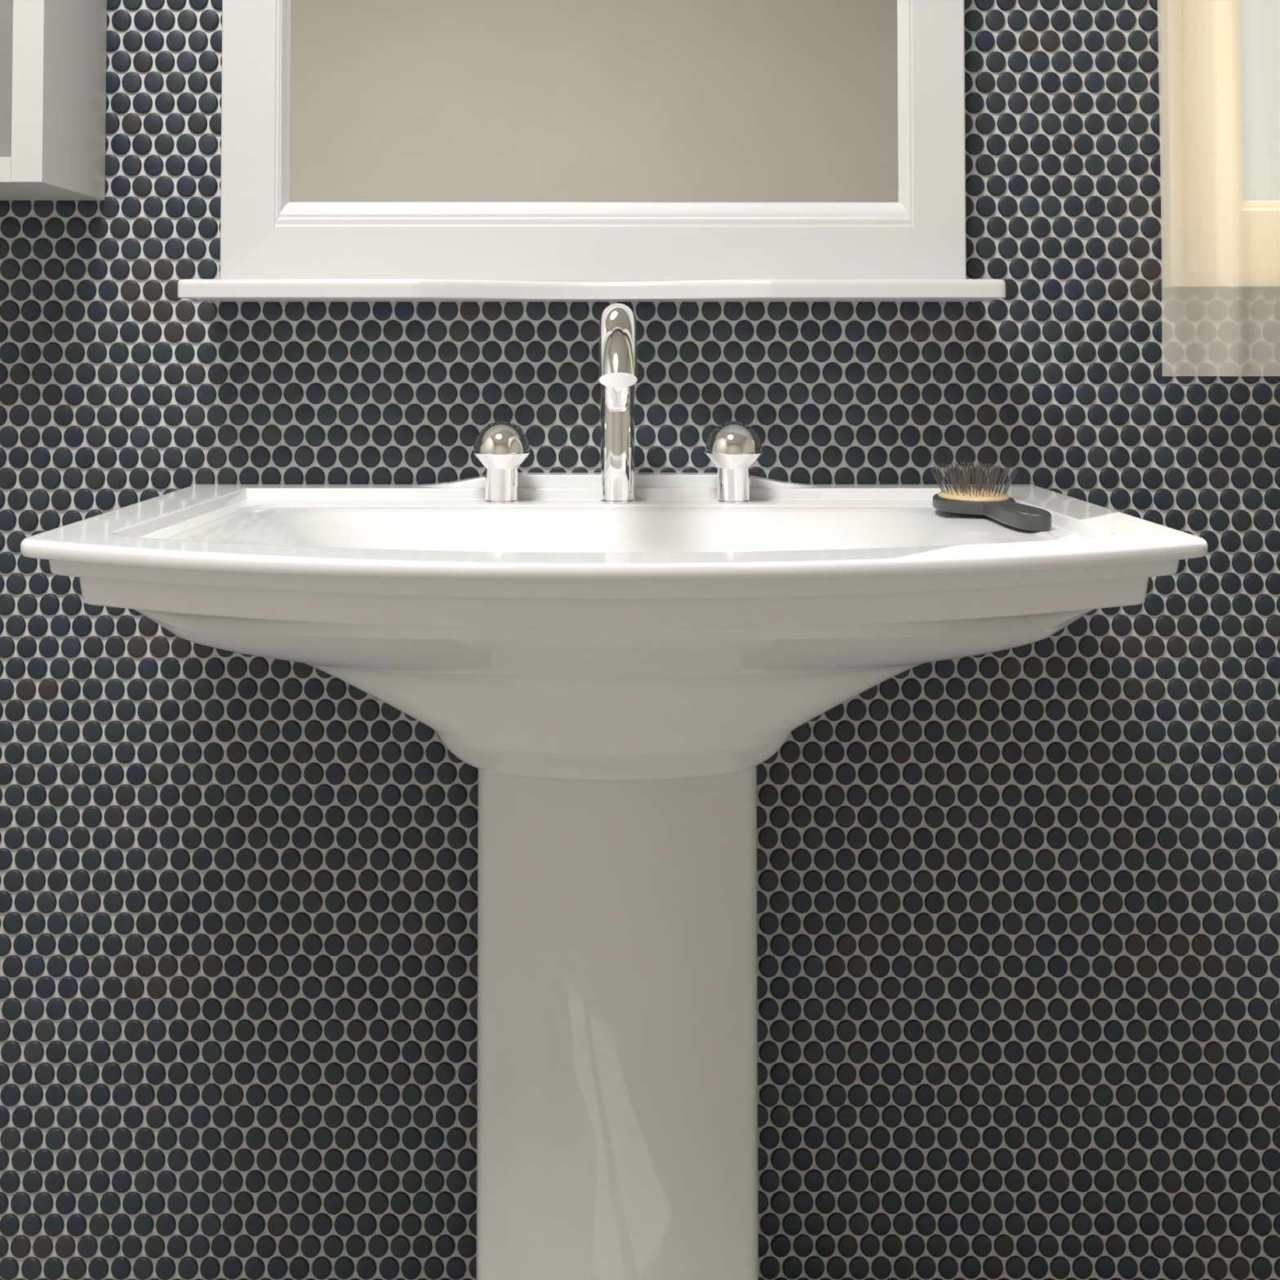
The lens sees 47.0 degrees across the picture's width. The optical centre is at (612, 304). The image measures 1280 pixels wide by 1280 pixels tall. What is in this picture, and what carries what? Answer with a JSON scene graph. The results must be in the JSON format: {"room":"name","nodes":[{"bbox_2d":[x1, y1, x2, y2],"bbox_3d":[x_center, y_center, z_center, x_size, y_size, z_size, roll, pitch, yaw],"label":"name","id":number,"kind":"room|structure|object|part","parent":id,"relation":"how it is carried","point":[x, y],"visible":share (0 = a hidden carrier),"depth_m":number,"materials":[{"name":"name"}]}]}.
{"room":"bathroom","nodes":[
{"label":"bathroom","id":0,"kind":"room"},
{"bbox_2d":[0,0,1279,1279],"bbox_3d":[0.175,-0.197,1.450,3.050,2.450,0.093,0,-2,0],"label":"wall","id":1,"kind":"structure","parent":0,"point":[1018,908],"depth_m":1.39,"materials":[{"name":"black tile"}]},
{"bbox_2d":[0,0,106,200],"bbox_3d":[-0.732,-0.438,1.333,0.497,0.675,0.155,0,-2,0],"label":"upper cabinet","id":2,"kind":"object","parent":1,"relation":"attached to","point":[53,52],"visible":1,"depth_m":1.28,"materials":[{"name":"paint"}]},
{"bbox_3d":[-0.732,-0.441,1.280,0.444,0.634,0.004,0,-2,0],"label":"glass panel","id":3,"kind":"part","parent":2,"relation":"part of","materials":[{"name":"white glass"}]},
{"bbox_3d":[-0.732,-0.112,1.323,0.444,0.021,0.155,0,-2,0],"label":"panel","id":4,"kind":"part","parent":2,"relation":"part of","materials":[{"name":"paint"}]},
{"bbox_2d":[177,279,1005,302],"bbox_3d":[-0.018,-0.012,1.338,0.722,0.017,0.119,0,-2,0],"label":"shelf","id":5,"kind":"object","parent":1,"relation":"attached to","point":[205,290],"visible":1,"depth_m":1.28,"materials":[{"name":"paint"}]},
{"bbox_2d":[220,0,966,281],"bbox_3d":[-0.018,-0.387,1.393,0.694,0.735,0.032,0,-2,0],"label":"wall mirror","id":6,"kind":"object","parent":1,"relation":"attached to","point":[540,140],"visible":0.85,"depth_m":1.39,"materials":[{"name":"paint"}]},
{"bbox_3d":[-0.018,-0.388,1.388,0.596,0.632,0.018,0,-2,0],"label":"moulding","id":7,"kind":"part","parent":6,"relation":"part of","materials":[{"name":"paint"}]},
{"bbox_2d":[289,0,898,202],"bbox_3d":[-0.018,-0.390,1.400,0.578,0.592,0.005,0,-2,0],"label":"mirror glass","id":8,"kind":"object","parent":6,"relation":"attached to","point":[391,100],"depth_m":1.39,"materials":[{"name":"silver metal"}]},
{"bbox_3d":[0.965,-1.074,1.392,0.998,0.014,0.074,0,-2,0],"label":"curtain rod","id":9,"kind":"object","parent":1,"relation":"attached to","visible":0},
{"bbox_2d":[1157,0,1279,376],"bbox_3d":[0.965,-0.501,1.345,0.940,1.133,0.009,0,-2,0],"label":"curtain","id":10,"kind":"object","parent":9,"relation":"hanging from","point":[1219,60],"visible":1,"depth_m":1.33,"materials":[{"name":"beige fabric"}]},
{"bbox_3d":[0.175,1.036,0.014,3.050,0.100,2.890,0,-2,0],"label":"floor","id":11,"kind":"structure","parent":0,"visible":0},
{"bbox_2d":[20,421,1207,1279],"bbox_3d":[0.001,0.559,1.123,0.806,0.919,0.516,0,-2,0],"label":"pedestal sink","id":12,"kind":"object","parent":11,"relation":"on","point":[616,681],"depth_m":1.09,"materials":[{"name":"ceramic"}]},
{"bbox_3d":[-0.101,0.142,1.330,0.053,0.073,0.053,0,-2,0],"label":"tap handle","id":13,"kind":"part","parent":12,"relation":"part of","materials":[{"name":"silver metal"}]},
{"bbox_3d":[-0.101,0.156,1.330,0.053,0.045,0.053,0,-2,0],"label":"stem","id":14,"kind":"part","parent":12,"relation":"part of","materials":[{"name":"silver metal"}]},
{"bbox_3d":[-0.101,0.120,1.331,0.051,0.028,0.051,0,-2,0],"label":"knob","id":15,"kind":"part","parent":12,"relation":"part of","materials":[{"name":"silver metal"}]},
{"bbox_2d":[20,484,1207,780],"bbox_3d":[0.001,0.258,1.132,0.807,0.191,0.516,0,-2,0],"label":"basin","id":16,"kind":"object","parent":12,"relation":"in","point":[558,632],"depth_m":0.99,"materials":[{"name":"ceramic"}]},
{"bbox_2d":[599,303,637,503],"bbox_3d":[0.004,0.088,1.254,0.033,0.177,0.189,0,-2,0],"label":"faucet","id":17,"kind":"object","parent":12,"relation":"on","point":[618,367],"visible":1,"depth_m":1.31,"materials":[{"name":"silver metal"}]},
{"bbox_3d":[0.109,0.120,1.331,0.051,0.028,0.051,0,-2,0],"label":"knob","id":18,"kind":"part","parent":12,"relation":"part of","materials":[{"name":"silver metal"}]},
{"bbox_3d":[0.109,0.142,1.330,0.053,0.073,0.053,0,-2,0],"label":"tap handle","id":19,"kind":"part","parent":12,"relation":"part of","materials":[{"name":"silver metal"}]},
{"bbox_3d":[0.109,0.156,1.330,0.053,0.045,0.053,0,-2,0],"label":"stem","id":20,"kind":"part","parent":12,"relation":"part of","materials":[{"name":"silver metal"}]},
{"bbox_2d":[930,461,1051,531],"bbox_3d":[0.310,0.155,1.211,0.069,0.041,0.190,0,-2,-1],"label":"hairbrush","id":21,"kind":"object","parent":12,"relation":"on","point":[997,505],"visible":1,"depth_m":1.23,"materials":[{"name":"black plastic"}]},
{"bbox_2d":[937,488,1009,501],"bbox_3d":[0.309,0.162,1.262,0.057,0.007,0.077,0,-2,-6],"label":"cushion","id":22,"kind":"object","parent":21,"relation":"on","point":[954,494],"depth_m":1.24,"materials":[{"name":"beige rubber"}]}
]}

